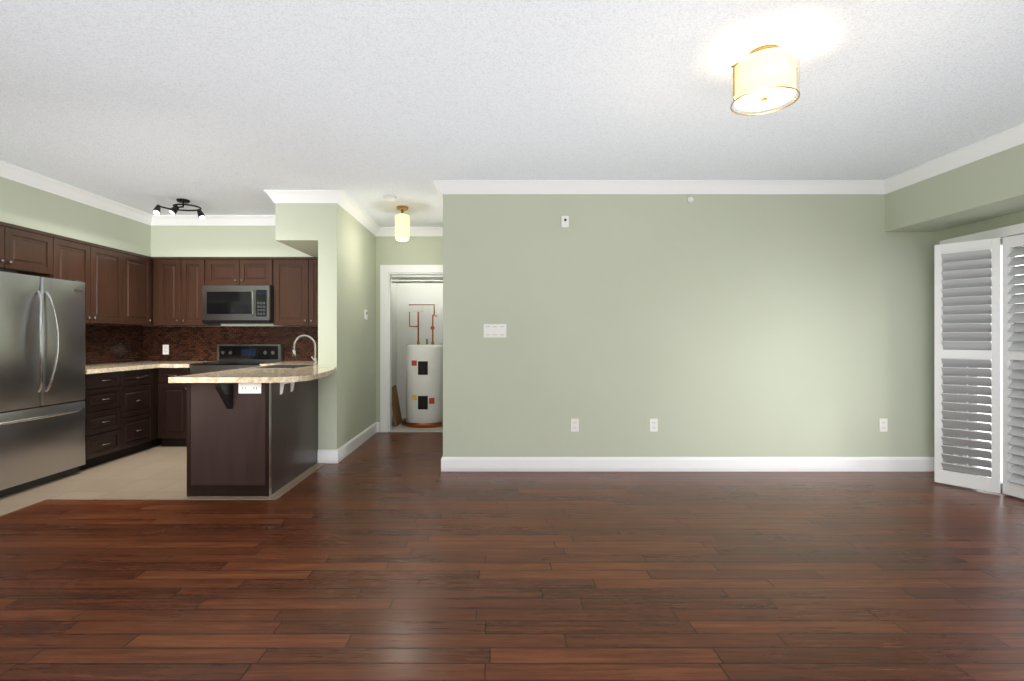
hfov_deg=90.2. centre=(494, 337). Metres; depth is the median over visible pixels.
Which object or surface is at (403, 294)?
wall
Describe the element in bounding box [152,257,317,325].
upper cabinet
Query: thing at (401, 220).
pendant light
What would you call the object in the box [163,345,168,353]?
outlet
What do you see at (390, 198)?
smoke detector
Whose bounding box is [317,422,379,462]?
baseboard
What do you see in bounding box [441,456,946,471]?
trim
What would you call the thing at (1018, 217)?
wall
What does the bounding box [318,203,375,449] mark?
wall
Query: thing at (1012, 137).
crown molding
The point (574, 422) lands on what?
room outlet
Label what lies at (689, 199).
hook
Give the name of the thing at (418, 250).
wall
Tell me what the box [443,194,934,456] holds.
wall
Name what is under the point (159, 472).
floor
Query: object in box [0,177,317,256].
wall
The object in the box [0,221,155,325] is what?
upper cabinet
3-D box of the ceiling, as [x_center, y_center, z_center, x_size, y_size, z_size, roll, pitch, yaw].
[-0.135,-1.450,3.100,8.510,0.100,9.240,0,0,0]
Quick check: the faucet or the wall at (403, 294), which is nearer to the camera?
the faucet
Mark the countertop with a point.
(285, 371)
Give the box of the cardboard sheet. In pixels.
[392,385,401,426]
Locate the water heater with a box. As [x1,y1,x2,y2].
[402,304,442,427]
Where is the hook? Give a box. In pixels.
[687,197,693,202]
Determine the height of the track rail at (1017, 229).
0.075 m
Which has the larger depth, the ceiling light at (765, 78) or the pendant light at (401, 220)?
the pendant light at (401, 220)
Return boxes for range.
[190,344,283,374]
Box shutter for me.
[934,234,1023,498]
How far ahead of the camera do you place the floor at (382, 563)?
2.48 m
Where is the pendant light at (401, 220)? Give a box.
[395,205,408,240]
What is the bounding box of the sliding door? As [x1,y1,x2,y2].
[957,239,1023,489]
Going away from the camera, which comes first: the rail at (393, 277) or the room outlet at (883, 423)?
the room outlet at (883, 423)
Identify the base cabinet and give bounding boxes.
[79,368,161,470]
[158,368,190,445]
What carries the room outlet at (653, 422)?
attached to the wall at (745, 325)
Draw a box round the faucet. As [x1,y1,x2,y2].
[292,335,317,365]
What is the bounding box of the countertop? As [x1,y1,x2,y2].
[85,361,334,382]
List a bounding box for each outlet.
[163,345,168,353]
[238,383,260,392]
[571,419,578,431]
[650,419,657,431]
[879,419,887,431]
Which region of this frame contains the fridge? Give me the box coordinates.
[0,271,84,496]
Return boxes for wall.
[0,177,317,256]
[221,324,274,325]
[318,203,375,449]
[376,236,442,421]
[392,280,442,420]
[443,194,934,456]
[935,211,1023,471]
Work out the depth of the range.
6.08 m
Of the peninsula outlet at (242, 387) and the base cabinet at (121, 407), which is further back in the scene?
the base cabinet at (121, 407)
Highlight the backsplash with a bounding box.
[85,324,317,364]
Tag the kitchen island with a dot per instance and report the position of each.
(239, 444)
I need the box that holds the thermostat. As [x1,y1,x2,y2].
[364,310,367,319]
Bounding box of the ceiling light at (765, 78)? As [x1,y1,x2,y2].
[730,45,799,115]
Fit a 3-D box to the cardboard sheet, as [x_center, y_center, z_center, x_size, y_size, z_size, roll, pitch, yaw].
[-1.365,0.924,7.010,0.101,0.523,0.420,0,0,0]
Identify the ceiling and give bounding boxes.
[0,0,1023,226]
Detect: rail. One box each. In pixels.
[392,276,442,282]
[940,223,1023,243]
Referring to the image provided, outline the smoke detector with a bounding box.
[383,195,396,201]
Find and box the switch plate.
[484,324,505,337]
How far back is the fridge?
4.07 m
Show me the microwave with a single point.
(221, 304)
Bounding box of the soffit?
[885,144,1023,231]
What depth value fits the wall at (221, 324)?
6.18 m
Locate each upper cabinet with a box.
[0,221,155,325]
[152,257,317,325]
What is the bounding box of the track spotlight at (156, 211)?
[152,198,205,219]
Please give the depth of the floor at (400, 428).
6.62 m
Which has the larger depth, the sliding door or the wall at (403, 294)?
the wall at (403, 294)
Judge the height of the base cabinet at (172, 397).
0.875 m
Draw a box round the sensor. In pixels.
[561,216,568,227]
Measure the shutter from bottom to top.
1.955 m
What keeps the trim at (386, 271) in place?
attached to the wall at (418, 250)
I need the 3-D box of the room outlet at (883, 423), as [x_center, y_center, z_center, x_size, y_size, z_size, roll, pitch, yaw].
[3.500,0.785,4.595,0.072,0.118,0.009,0,0,0]
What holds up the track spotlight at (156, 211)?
attached to the ceiling
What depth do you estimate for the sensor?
4.57 m
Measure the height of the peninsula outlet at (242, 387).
0.078 m
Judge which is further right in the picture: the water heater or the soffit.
the soffit
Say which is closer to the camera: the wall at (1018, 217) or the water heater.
the wall at (1018, 217)
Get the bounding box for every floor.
[0,432,1023,680]
[0,445,325,516]
[388,418,442,431]
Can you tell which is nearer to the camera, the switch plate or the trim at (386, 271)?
the switch plate
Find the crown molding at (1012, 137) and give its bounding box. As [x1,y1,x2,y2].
[0,123,1023,235]
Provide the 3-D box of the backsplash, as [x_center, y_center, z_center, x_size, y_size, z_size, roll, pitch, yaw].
[-2.986,0.069,5.359,2.564,0.422,1.638,0,0,0]
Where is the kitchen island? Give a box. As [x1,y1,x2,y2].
[187,379,317,495]
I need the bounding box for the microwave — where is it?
[202,285,273,323]
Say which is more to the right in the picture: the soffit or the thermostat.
the soffit
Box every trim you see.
[380,265,442,431]
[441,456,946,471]

